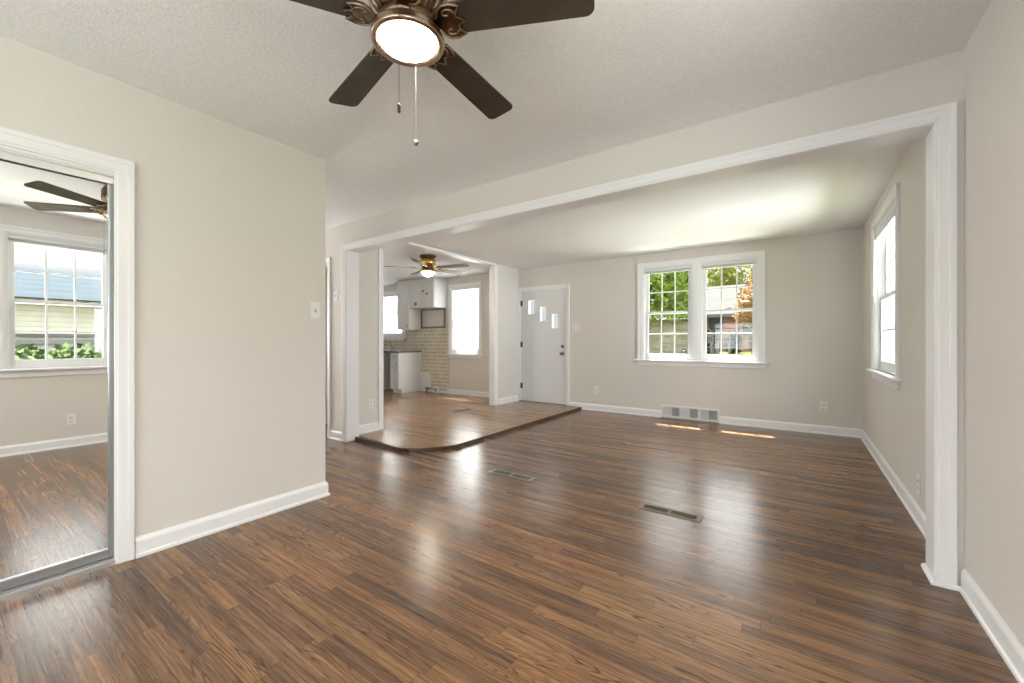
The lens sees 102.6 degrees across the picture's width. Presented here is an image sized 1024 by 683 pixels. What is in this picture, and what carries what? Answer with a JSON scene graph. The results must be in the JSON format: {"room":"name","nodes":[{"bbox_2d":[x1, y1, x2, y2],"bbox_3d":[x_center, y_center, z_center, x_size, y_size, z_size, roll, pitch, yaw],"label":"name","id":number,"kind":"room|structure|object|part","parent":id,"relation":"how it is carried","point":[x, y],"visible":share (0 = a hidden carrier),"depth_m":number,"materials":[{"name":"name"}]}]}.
{"room":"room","nodes":[
{"label":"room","id":0,"kind":"room"},
{"bbox_2d":[0,35,324,536],"bbox_3d":[-2.342,-0.100,1.676,0.120,2.440,3.270,0,0,35],"label":"wall","id":1,"kind":"structure","parent":0,"point":[230,218],"depth_m":2.38,"materials":[{"name":"white paint"}]},
{"bbox_2d":[0,159,113,591],"bbox_3d":[-2.375,0.133,1.596,0.026,1.914,1.210,0,0,35],"label":"door","id":2,"kind":"structure","parent":1,"relation":"in","point":[57,228],"depth_m":1.92,"materials":[{"name":"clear mirror"}]},
{"bbox_2d":[0,148,113,184],"bbox_3d":[-2.381,-0.816,1.598,0.086,0.041,1.215,0,0,35],"label":"trim","id":3,"kind":"structure","parent":1,"relation":"attached to","point":[5,154],"depth_m":1.91,"materials":[{"name":"white wood"}]},
{"bbox_2d":[0,556,114,601],"bbox_3d":[-2.378,1.107,1.596,0.112,0.026,1.215,0,0,35],"label":"trim","id":4,"kind":"structure","parent":1,"relation":"attached to","point":[45,582],"depth_m":1.90,"materials":[{"name":"silver metal"}]},
{"bbox_2d":[0,126,134,564],"bbox_3d":[-2.386,0.099,1.594,0.142,2.043,1.355,0,0,35],"label":"trim","id":5,"kind":"structure","parent":1,"relation":"attached to","point":[123,170],"depth_m":2.07,"materials":[{"name":"white paint"}]},
{"bbox_2d":[135,481,329,558],"bbox_3d":[-1.744,1.068,2.629,0.272,0.104,1.067,0,0,35],"label":"baseboard","id":6,"kind":"structure","parent":1,"relation":"attached to","point":[159,540],"depth_m":2.44,"materials":[{"name":"white paint"}]},
{"bbox_2d":[310,302,319,318],"bbox_3d":[-1.395,-0.220,2.914,0.018,0.118,0.072,0,0,35],"label":"light switch","id":7,"kind":"object","parent":1,"relation":"attached to","point":[314,306],"visible":1,"depth_m":2.91,"materials":[{"name":"white plastic"}]},
{"bbox_2d":[325,268,326,423],"bbox_3d":[-2.864,-0.100,7.527,4.690,2.440,3.390,0,0,35],"label":"wall","id":8,"kind":"structure","parent":0,"point":[325,268],"depth_m":5.59,"materials":[{"name":"white paint"}]},
{"bbox_2d":[329,430,341,441],"bbox_3d":[-3.134,1.068,6.669,0.928,0.104,4.762,0,0,-40],"label":"baseboard","id":9,"kind":"structure","parent":8,"relation":"attached to","point":[334,435],"depth_m":4.66,"materials":[{"name":"white paint"}]},
{"bbox_2d":[359,242,518,424],"bbox_3d":[-0.895,-0.100,6.154,0.110,2.440,3.390,0,0,35],"label":"wall","id":10,"kind":"structure","parent":0,"point":[508,277],"depth_m":4.97,"materials":[{"name":"white paint"}]},
{"bbox_2d":[368,399,372,408],"bbox_3d":[-1.690,0.748,4.910,0.008,0.118,0.072,0,0,35],"label":"electrical outlet","id":11,"kind":"object","parent":10,"relation":"attached to","point":[370,401],"visible":1,"depth_m":4.90,"materials":[{"name":"white plastic"}]},
{"bbox_2d":[378,242,497,429],"bbox_3d":[-0.983,-0.116,6.017,0.130,2.392,2.415,0,0,35],"label":"trim","id":12,"kind":"structure","parent":10,"relation":"attached to","point":[493,269],"depth_m":6.76,"materials":[{"name":"white paint"}]},
{"bbox_2d":[359,395,518,433],"bbox_3d":[-0.844,1.028,6.112,0.022,0.104,3.340,0,0,35],"label":"baseboard","id":13,"kind":"structure","parent":10,"relation":"attached to","point":[370,427],"depth_m":4.95,"materials":[{"name":"white paint"}]},
{"bbox_2d":[355,407,581,452],"bbox_3d":[-0.021,1.099,5.323,3.638,0.040,1.001,0,0,-36],"label":"trim","id":14,"kind":"structure","parent":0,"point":[383,445],"depth_m":4.48,"materials":[{"name":"brown wood"}]},
{"bbox_2d":[0,0,991,285],"bbox_3d":[-2.057,-1.390,4.257,9.755,0.140,8.110,0,0,35],"label":"ceiling","id":15,"kind":"structure","parent":0,"point":[624,72],"depth_m":2.16,"materials":[{"name":"paint"}]},
{"bbox_2d":[383,254,469,275],"bbox_3d":[-1.261,-1.161,6.338,1.352,0.317,1.324,0,0,35],"label":"ceiling fan","id":16,"kind":"object","parent":15,"relation":"hanging from","point":[427,261],"visible":0.98,"depth_m":6.22,"materials":[{"name":"brown metal"}]},
{"bbox_3d":[-1.323,-1.129,5.873,0.130,0.031,0.515,0,0,5],"label":"blade","id":17,"kind":"part","parent":16,"relation":"part of","materials":[{"name":"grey wood"}]},
{"bbox_3d":[-1.295,-1.038,6.315,0.184,0.071,0.184,0,0,35],"label":"lamp shade","id":18,"kind":"part","parent":16,"relation":"part of","materials":[{"name":"white glass"}]},
{"bbox_3d":[-1.014,-1.129,6.656,0.130,0.031,0.515,0,0,41],"label":"blade","id":19,"kind":"part","parent":16,"relation":"part of","materials":[{"name":"grey wood"}]},
{"bbox_3d":[-0.884,-1.129,6.152,0.515,0.031,0.130,0,0,23],"label":"blade","id":20,"kind":"part","parent":16,"relation":"part of","materials":[{"name":"grey wood"}]},
{"bbox_2d":[290,0,594,145],"bbox_3d":[-0.349,-1.019,1.443,1.216,0.602,1.188,0,0,35],"label":"ceiling fan","id":21,"kind":"object","parent":15,"relation":"hanging from","point":[407,33],"visible":1,"depth_m":1.38,"materials":[{"name":"brown metal"}]},
{"bbox_3d":[-0.704,-1.084,1.251,0.493,0.031,0.130,0,0,-23],"label":"blade","id":22,"kind":"part","parent":21,"relation":"part of","materials":[{"name":"brown wood"}]},
{"bbox_3d":[-0.615,-1.084,1.690,0.130,0.031,0.493,0,0,-41],"label":"blade","id":23,"kind":"part","parent":21,"relation":"part of","materials":[{"name":"brown wood"}]},
{"bbox_3d":[-0.357,-1.016,1.409,0.193,0.026,0.193,0,0,35],"label":"lamp shade","id":24,"kind":"part","parent":21,"relation":"part of","materials":[{"name":"white glass"}]},
{"bbox_3d":[-0.170,-1.084,1.740,0.130,0.031,0.493,0,0,31],"label":"blade","id":25,"kind":"part","parent":21,"relation":"part of","materials":[{"name":"brown wood"}]},
{"bbox_3d":[0.016,-1.084,1.333,0.493,0.031,0.130,0,0,13],"label":"blade","id":26,"kind":"part","parent":21,"relation":"part of","materials":[{"name":"brown wood"}]},
{"bbox_2d":[0,389,1017,682],"bbox_3d":[-2.057,1.160,4.257,9.755,0.160,8.110,0,0,35],"label":"floor","id":27,"kind":"structure","parent":0,"point":[802,562],"depth_m":1.94,"materials":[{"name":"brown wood"}]},
{"bbox_2d":[383,353,390,389],"bbox_3d":[-3.396,0.657,9.570,1.240,0.844,0.630,0,0,35],"label":"base cabinet","id":28,"kind":"object","parent":27,"relation":"on","point":[386,356],"visible":0.02,"depth_m":9.28,"materials":[{"name":"white metal"}]},
{"bbox_2d":[383,350,421,352],"bbox_3d":[-3.028,0.217,9.306,2.145,0.034,0.641,0,0,35],"label":"countertop","id":29,"kind":"structure","parent":28,"relation":"on","point":[384,351],"depth_m":8.67,"materials":[{"name":"stone"}]},
{"bbox_2d":[390,352,420,392],"bbox_3d":[-2.277,0.657,8.772,0.268,0.844,0.659,0,0,35],"label":"base cabinet","id":30,"kind":"object","parent":27,"relation":"on","point":[405,368],"visible":1,"depth_m":8.60,"materials":[{"name":"white wood"}]},
{"bbox_3d":[-2.444,0.314,8.533,0.258,0.143,0.018,0,0,35],"label":"drawer","id":31,"kind":"part","parent":30,"relation":"part of","materials":[{"name":"white wood"}]},
{"bbox_3d":[-2.444,0.688,8.533,0.258,0.585,0.018,0,0,35],"label":"door","id":32,"kind":"part","parent":30,"relation":"part of","materials":[{"name":"white wood"}]},
{"bbox_2d":[420,372,430,391],"bbox_3d":[-1.869,0.877,8.854,0.287,0.404,0.051,0,0,35],"label":"utility box","id":33,"kind":"object","parent":27,"relation":"on","point":[425,378],"visible":0.98,"depth_m":8.82,"materials":[{"name":"white"}]},
{"bbox_2d":[434,387,438,392],"bbox_3d":[-1.593,1.017,8.649,0.110,0.124,0.071,0,0,35],"label":"outlet","id":34,"kind":"object","parent":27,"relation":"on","point":[436,389],"visible":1,"depth_m":8.62,"materials":[{"name":"white plastic"}]},
{"bbox_2d":[451,408,470,411],"bbox_3d":[-0.781,1.077,6.422,0.120,0.006,0.360,0,0,35],"label":"floor vent","id":35,"kind":"object","parent":27,"relation":"in","point":[465,409],"visible":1,"depth_m":6.41,"materials":[{"name":"brown"}]},
{"bbox_2d":[488,468,535,481],"bbox_3d":[-0.004,1.117,3.438,0.430,0.006,0.105,0,0,35],"label":"floor vent","id":36,"kind":"object","parent":27,"relation":"in","point":[495,471],"visible":1,"depth_m":3.43,"materials":[{"name":"silver metal"}]},
{"bbox_2d":[638,503,702,521],"bbox_3d":[1.033,1.117,2.687,0.390,0.006,0.100,0,0,35],"label":"floor vent","id":37,"kind":"object","parent":27,"relation":"in","point":[654,508],"visible":1,"depth_m":2.68,"materials":[{"name":"brown"}]},
{"bbox_2d":[383,228,862,428],"bbox_3d":[0.221,-0.100,7.522,9.755,2.440,0.148,0,0,35],"label":"wall","id":38,"kind":"structure","parent":0,"point":[814,282],"depth_m":5.52,"materials":[{"name":"white paint"}]},
{"bbox_2d":[383,291,405,339],"bbox_3d":[-2.821,-0.605,9.616,1.100,1.120,0.195,0,0,35],"label":"window","id":39,"kind":"structure","parent":38,"relation":"in","point":[385,337],"depth_m":9.51,"materials":[{"name":"white paint"}]},
{"bbox_2d":[383,295,401,334],"bbox_3d":[-2.836,-0.618,9.594,0.844,0.925,0.035,0,0,35],"label":"window blind","id":40,"kind":"object","parent":39,"relation":"attached to","point":[389,330],"visible":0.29,"depth_m":9.60,"materials":[{"name":"white plastic"}]},
{"bbox_2d":[397,280,420,329],"bbox_3d":[-2.256,-0.782,8.934,0.398,1.055,0.369,0,0,35],"label":"upper cabinet","id":41,"kind":"object","parent":38,"relation":"attached to","point":[407,318],"visible":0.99,"depth_m":8.81,"materials":[{"name":"white wood"}]},
{"bbox_3d":[-2.339,-0.782,8.813,0.388,1.045,0.018,0,0,35],"label":"door","id":42,"kind":"part","parent":41,"relation":"part of","materials":[{"name":"white wood"}]},
{"bbox_2d":[409,277,445,309],"bbox_3d":[-1.779,-1.005,8.618,0.736,0.610,0.358,0,0,35],"label":"upper cabinet","id":43,"kind":"object","parent":38,"relation":"attached to","point":[430,292],"visible":1,"depth_m":8.45,"materials":[{"name":"white wood"}]},
{"bbox_3d":[-2.021,-1.006,8.591,0.361,0.599,0.018,0,0,35],"label":"door","id":44,"kind":"part","parent":43,"relation":"part of","materials":[{"name":"white wood"}]},
{"bbox_3d":[-1.721,-1.006,8.382,0.361,0.599,0.018,0,0,35],"label":"door","id":45,"kind":"part","parent":43,"relation":"part of","materials":[{"name":"white wood"}]},
{"bbox_2d":[421,308,445,328],"bbox_3d":[-1.690,-0.486,8.751,0.725,0.412,0.021,0,0,35],"label":"trim","id":46,"kind":"structure","parent":38,"relation":"attached to","point":[444,309],"depth_m":8.66,"materials":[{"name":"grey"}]},
{"bbox_2d":[446,282,483,358],"bbox_3d":[-0.922,-0.417,8.291,0.970,1.505,0.195,0,0,35],"label":"window","id":47,"kind":"structure","parent":38,"relation":"in","point":[477,354],"depth_m":8.30,"materials":[{"name":"white paint"}]},
{"bbox_3d":[-0.957,0.261,8.242,0.970,0.022,0.075,0,0,35],"label":"sill","id":48,"kind":"part","parent":47,"relation":"part of","materials":[{"name":"white paint"}]},
{"bbox_2d":[452,287,478,349],"bbox_3d":[-0.937,-0.458,8.270,0.704,1.245,0.035,0,0,35],"label":"window blind","id":49,"kind":"object","parent":47,"relation":"attached to","point":[463,326],"visible":1,"depth_m":8.26,"materials":[{"name":"white plastic"}]},
{"bbox_3d":[-1.135,-0.451,8.392,0.003,1.199,0.003,0,0,31],"label":"lift cord","id":50,"kind":"part","parent":49,"relation":"part of","materials":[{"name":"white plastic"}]},
{"bbox_3d":[-0.916,-0.106,8.300,0.706,0.683,0.030,0,0,35],"label":"sash","id":51,"kind":"part","parent":47,"relation":"part of","materials":[{"name":"white plastic"}]},
{"bbox_2d":[447,389,488,397],"bbox_3d":[-0.666,1.028,8.047,1.680,0.104,0.022,0,0,35],"label":"baseboard","id":52,"kind":"structure","parent":38,"relation":"attached to","point":[449,391],"depth_m":8.19,"materials":[{"name":"white paint"}]},
{"bbox_2d":[520,400,564,404],"bbox_3d":[0.560,1.076,7.254,0.938,0.008,0.120,0,0,35],"label":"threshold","id":53,"kind":"structure","parent":38,"relation":"attached to","point":[520,400],"depth_m":7.21,"materials":[{"name":"silver metal"}]},
{"bbox_2d":[520,288,565,404],"bbox_3d":[0.533,0.085,7.224,0.925,1.974,0.120,0,0,35],"label":"door","id":54,"kind":"structure","parent":38,"relation":"in","point":[543,346],"depth_m":7.21,"materials":[{"name":"white paint"}]},
{"bbox_3d":[0.364,-0.614,7.381,0.156,0.281,0.056,0,0,35],"label":"lite frame","id":55,"kind":"part","parent":54,"relation":"part of","materials":[{"name":"white paint"}]},
{"bbox_3d":[0.564,-0.483,7.242,0.155,0.281,0.056,0,0,35],"label":"lite frame","id":56,"kind":"part","parent":54,"relation":"part of","materials":[{"name":"white paint"}]},
{"bbox_3d":[0.760,-0.353,7.105,0.157,0.281,0.056,0,0,35],"label":"lite frame","id":57,"kind":"part","parent":54,"relation":"part of","materials":[{"name":"white paint"}]},
{"bbox_2d":[518,284,569,405],"bbox_3d":[0.571,0.053,7.271,1.062,2.054,0.160,0,0,35],"label":"trim","id":58,"kind":"structure","parent":38,"relation":"attached to","point":[561,286],"depth_m":6.98,"materials":[{"name":"white paint"}]},
{"bbox_2d":[573,324,578,330],"bbox_3d":[1.064,-0.234,6.843,0.118,0.118,0.018,0,0,35],"label":"light switch","id":59,"kind":"object","parent":38,"relation":"attached to","point":[575,326],"visible":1,"depth_m":6.84,"materials":[{"name":"white plastic"}]},
{"bbox_2d":[594,386,597,393],"bbox_3d":[1.359,0.785,6.643,0.072,0.118,0.008,0,0,35],"label":"electrical outlet","id":60,"kind":"object","parent":38,"relation":"attached to","point":[595,387],"visible":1,"depth_m":6.63,"materials":[{"name":"white plastic"}]},
{"bbox_2d":[661,405,719,421],"bbox_3d":[2.520,1.018,5.829,0.784,0.173,0.014,0,0,35],"label":"air vent","id":61,"kind":"object","parent":38,"relation":"in","point":[703,414],"visible":1,"depth_m":5.82,"materials":[{"name":"white metal"}]},
{"bbox_3d":[2.268,1.018,6.004,0.114,0.127,0.009,0,0,35],"label":"louver panel","id":62,"kind":"part","parent":61,"relation":"part of","materials":[{"name":"white metal"}]},
{"bbox_3d":[2.364,1.018,5.937,0.110,0.127,0.009,0,0,35],"label":"louver panel","id":63,"kind":"part","parent":61,"relation":"part of","materials":[{"name":"white metal"}]},
{"bbox_3d":[2.472,1.018,5.862,0.114,0.127,0.009,0,0,35],"label":"louver panel","id":64,"kind":"part","parent":61,"relation":"part of","materials":[{"name":"white metal"}]},
{"bbox_3d":[2.568,1.018,5.795,0.110,0.127,0.009,0,0,35],"label":"louver panel","id":65,"kind":"part","parent":61,"relation":"part of","materials":[{"name":"white metal"}]},
{"bbox_3d":[2.675,1.018,5.720,0.114,0.127,0.009,0,0,35],"label":"louver panel","id":66,"kind":"part","parent":61,"relation":"part of","materials":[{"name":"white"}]},
{"bbox_3d":[2.771,1.018,5.653,0.110,0.127,0.009,0,0,35],"label":"louver panel","id":67,"kind":"part","parent":61,"relation":"part of","materials":[{"name":"white metal"}]},
{"bbox_2d":[634,250,769,368],"bbox_3d":[2.624,-0.412,5.817,1.752,1.535,0.195,0,0,35],"label":"window","id":68,"kind":"structure","parent":38,"relation":"in","point":[697,356],"depth_m":5.76,"materials":[{"name":"white paint"}]},
{"bbox_2d":[645,266,690,274],"bbox_3d":[2.281,-1.044,6.026,0.654,0.063,0.033,0,0,35],"label":"window blind","id":69,"kind":"object","parent":68,"relation":"attached to","point":[685,268],"visible":1,"depth_m":6.01,"materials":[{"name":"white plastic"}]},
{"bbox_3d":[2.281,-1.019,6.026,0.646,0.012,0.028,0,0,35],"label":"rail","id":70,"kind":"part","parent":69,"relation":"part of","materials":[{"name":"white plastic"}]},
{"bbox_3d":[2.301,-0.096,6.055,0.656,0.701,0.030,0,0,35],"label":"sash","id":71,"kind":"part","parent":68,"relation":"part of","materials":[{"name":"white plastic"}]},
{"bbox_3d":[2.322,-0.744,6.085,0.656,0.668,0.030,0,0,35],"label":"sash","id":72,"kind":"part","parent":68,"relation":"part of","materials":[{"name":"white plastic"}]},
{"bbox_3d":[2.590,0.281,5.768,1.752,0.022,0.075,0,0,35],"label":"sill","id":73,"kind":"part","parent":68,"relation":"part of","materials":[{"name":"white paint"}]},
{"bbox_2d":[702,259,755,268],"bbox_3d":[2.939,-1.044,5.567,0.654,0.063,0.033,0,0,35],"label":"window blind","id":74,"kind":"object","parent":68,"relation":"attached to","point":[745,262],"visible":1,"depth_m":5.54,"materials":[{"name":"white plastic"}]},
{"bbox_3d":[2.938,-1.019,5.567,0.646,0.012,0.028,0,0,35],"label":"rail","id":75,"kind":"part","parent":74,"relation":"part of","materials":[{"name":"white plastic"}]},
{"bbox_3d":[2.980,-0.744,5.626,0.656,0.668,0.030,0,0,35],"label":"sash","id":76,"kind":"part","parent":68,"relation":"part of","materials":[{"name":"white plastic"}]},
{"bbox_3d":[2.959,-0.096,5.596,0.656,0.701,0.030,0,0,35],"label":"sash","id":77,"kind":"part","parent":68,"relation":"part of","materials":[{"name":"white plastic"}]},
{"bbox_2d":[570,402,861,437],"bbox_3d":[2.516,1.068,5.827,3.770,0.104,0.022,0,0,35],"label":"baseboard","id":78,"kind":"structure","parent":38,"relation":"attached to","point":[779,425],"depth_m":5.34,"materials":[{"name":"white paint"}]},
{"bbox_2d":[820,401,826,411],"bbox_3d":[3.769,0.787,4.961,0.072,0.118,0.008,0,0,35],"label":"electrical outlet","id":79,"kind":"object","parent":38,"relation":"attached to","point":[823,405],"visible":1,"depth_m":4.96,"materials":[{"name":"white plastic"}]},
{"bbox_2d":[325,50,963,585],"bbox_3d":[-0.996,-0.100,4.066,7.515,2.440,0.150,0,0,35],"label":"wall header","id":80,"kind":"structure","parent":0,"point":[937,81],"depth_m":2.43,"materials":[{"name":"white paint"}]},
{"bbox_2d":[325,257,330,437],"bbox_3d":[-2.438,0.073,5.061,0.936,2.093,0.168,0,0,35],"label":"trim","id":81,"kind":"structure","parent":80,"relation":"attached to","point":[327,260],"depth_m":4.74,"materials":[{"name":"white paint"}]},
{"bbox_2d":[334,291,337,300],"bbox_3d":[-2.014,-0.520,4.673,0.072,0.118,0.018,0,0,35],"label":"light switch","id":82,"kind":"object","parent":80,"relation":"attached to","point":[335,292],"visible":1,"depth_m":4.67,"materials":[{"name":"white plastic"}]},
{"bbox_2d":[342,102,957,584],"bbox_3d":[0.107,0.018,3.294,4.776,2.205,0.190,0,0,35],"label":"trim","id":83,"kind":"structure","parent":80,"relation":"attached to","point":[938,124],"depth_m":2.00,"materials":[{"name":"white paint"}]},
{"bbox_2d":[863,0,1023,646],"bbox_3d":[1.886,-0.100,1.507,0.140,2.440,7.830,0,0,35],"label":"wall","id":84,"kind":"structure","parent":0,"point":[894,420],"depth_m":1.62,"materials":[{"name":"white paint"}]},
{"bbox_2d":[866,183,900,389],"bbox_3d":[3.254,-0.407,3.515,0.195,1.525,1.370,0,0,35],"label":"window","id":85,"kind":"structure","parent":84,"relation":"in","point":[885,289],"depth_m":3.91,"materials":[{"name":"white paint"}]},
{"bbox_3d":[3.205,0.281,3.550,0.075,0.022,1.370,0,0,35],"label":"sill","id":86,"kind":"part","parent":85,"relation":"part of","materials":[{"name":"white paint"}]},
{"bbox_2d":[873,203,894,301],"bbox_3d":[3.226,-0.729,3.535,0.050,0.695,1.094,0,0,35],"label":"window blind","id":87,"kind":"object","parent":85,"relation":"attached to","point":[889,218],"visible":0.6,"depth_m":3.60,"materials":[{"name":"white plastic"}]},
{"bbox_3d":[3.233,-0.990,3.530,0.028,0.012,1.086,0,0,35],"label":"rail","id":88,"kind":"part","parent":87,"relation":"part of","materials":[{"name":"white plastic"}]},
{"bbox_3d":[3.263,-0.086,3.510,0.030,0.683,1.096,0,0,35],"label":"sash","id":89,"kind":"part","parent":85,"relation":"part of","materials":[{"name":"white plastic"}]},
{"bbox_3d":[3.292,-0.735,3.489,0.030,0.686,1.096,0,0,35],"label":"sash","id":90,"kind":"part","parent":85,"relation":"part of","materials":[{"name":"white plastic"}]},
{"bbox_2d":[917,474,919,495],"bbox_3d":[2.514,0.885,2.538,0.008,0.118,0.072,0,0,35],"label":"electrical outlet","id":91,"kind":"object","parent":84,"relation":"attached to","point":[918,476],"visible":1,"depth_m":2.53,"materials":[{"name":"white plastic"}]},
{"bbox_2d":[860,429,1023,682],"bbox_3d":[1.783,1.068,1.579,0.112,0.104,7.830,0,0,35],"label":"baseboard","id":92,"kind":"structure","parent":84,"relation":"attached to","point":[1006,643],"depth_m":1.70,"materials":[{"name":"white paint"}]},
{"label":"outside","id":93,"kind":"structure","parent":0,"visible":0},
{"bbox_2d":[707,350,750,354],"bbox_3d":[8.582,0.575,12.303,120.000,1.990,90.000,0,0,35],"label":"ground","id":94,"kind":"structure","parent":93,"point":[724,352],"depth_m":22.85,"materials":[{"name":"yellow plant"}]},
{"bbox_2d":[649,271,687,323],"bbox_3d":[4.917,-1.630,17.286,5.608,5.853,3.224,0,0,45],"label":"tree","id":95,"kind":"object","parent":94,"relation":"on","point":[682,276],"visible":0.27,"depth_m":15.89,"materials":[{"name":"green plant"}]},
{"bbox_2d":[649,299,687,353],"bbox_3d":[8.029,-0.813,24.881,5.700,3.500,4.800,0,0,35],"label":"house","id":96,"kind":"structure","parent":94,"relation":"on","point":[681,326],"depth_m":22.21,"materials":[{"name":"grey stone"}]},
{"bbox_2d":[707,335,712,354],"bbox_3d":[10.597,0.193,22.358,0.640,1.100,0.560,0,0,35],"label":"porch chair","id":97,"kind":"object","parent":94,"relation":"on","point":[708,336],"visible":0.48,"depth_m":22.38,"materials":[{"name":"grey wood"}]},
{"bbox_2d":[707,327,719,353],"bbox_3d":[11.357,0.000,23.299,1.000,1.623,0.860,0,0,35],"label":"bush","id":98,"kind":"object","parent":94,"relation":"on","point":[710,329],"visible":0.41,"depth_m":23.14,"materials":[{"name":"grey plant"}]},
{"bbox_2d":[683,265,752,286],"bbox_3d":[19.512,-4.107,34.231,10.062,8.750,4.730,0,0,35],"label":"tree","id":99,"kind":"object","parent":94,"relation":"on","point":[728,278],"visible":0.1,"depth_m":34.08,"materials":[{"name":"green plant"}]},
{"bbox_2d":[716,335,729,354],"bbox_3d":[11.180,0.207,21.707,0.640,1.100,0.560,0,0,35],"label":"porch chair","id":100,"kind":"object","parent":94,"relation":"on","point":[718,336],"visible":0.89,"depth_m":21.84,"materials":[{"name":"grey wood"}]},
{"bbox_3d":[11.093,0.207,22.073,0.060,1.100,0.060,0,0,35],"label":"leg","id":101,"kind":"part","parent":100,"relation":"part of","materials":[{"name":"grey wood"}]},
{"bbox_3d":[11.320,-0.123,21.909,0.500,0.440,0.050,0,0,35],"label":"backrest","id":102,"kind":"part","parent":100,"relation":"part of","materials":[{"name":"grey wood"}]},
{"bbox_2d":[707,284,752,350],"bbox_3d":[15.369,-1.585,27.101,5.800,4.450,7.160,0,0,35],"label":"house","id":103,"kind":"structure","parent":94,"relation":"on","point":[728,295],"depth_m":25.43,"materials":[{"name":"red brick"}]},
{"bbox_3d":[12.652,-0.485,25.435,0.850,1.950,0.040,0,0,35],"label":"door","id":104,"kind":"part","parent":103,"relation":"part of","materials":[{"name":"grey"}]},
{"bbox_3d":[14.036,-0.860,24.403,0.560,1.060,0.030,0,0,35],"label":"pane","id":105,"kind":"part","parent":103,"relation":"part of","materials":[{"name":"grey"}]},
{"bbox_2d":[725,328,742,353],"bbox_3d":[12.270,0.030,22.656,1.006,1.530,0.832,0,0,35],"label":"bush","id":106,"kind":"object","parent":94,"relation":"on","point":[732,337],"visible":0.79,"depth_m":22.48,"materials":[{"name":"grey plant"}]},
{"bbox_2d":[733,270,752,354],"bbox_3d":[12.309,-1.491,20.060,2.735,4.720,1.939,0,0,35],"label":"tree","id":107,"kind":"object","parent":94,"relation":"on","point":[748,302],"visible":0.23,"depth_m":20.28,"materials":[{"name":"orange plant"}]},
{"bbox_3d":[12.309,-2.292,20.060,2.735,3.117,1.939,0,0,35],"label":"crown","id":108,"kind":"part","parent":107,"relation":"part of","materials":[{"name":"orange plant"}]},
{"bbox_2d":[748,334,751,352],"bbox_3d":[13.206,-0.025,21.984,0.868,1.652,0.930,0,0,-22],"label":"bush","id":109,"kind":"object","parent":94,"relation":"on","point":[750,335],"visible":0.11,"depth_m":22.14,"materials":[{"name":"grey plant"}]}
]}

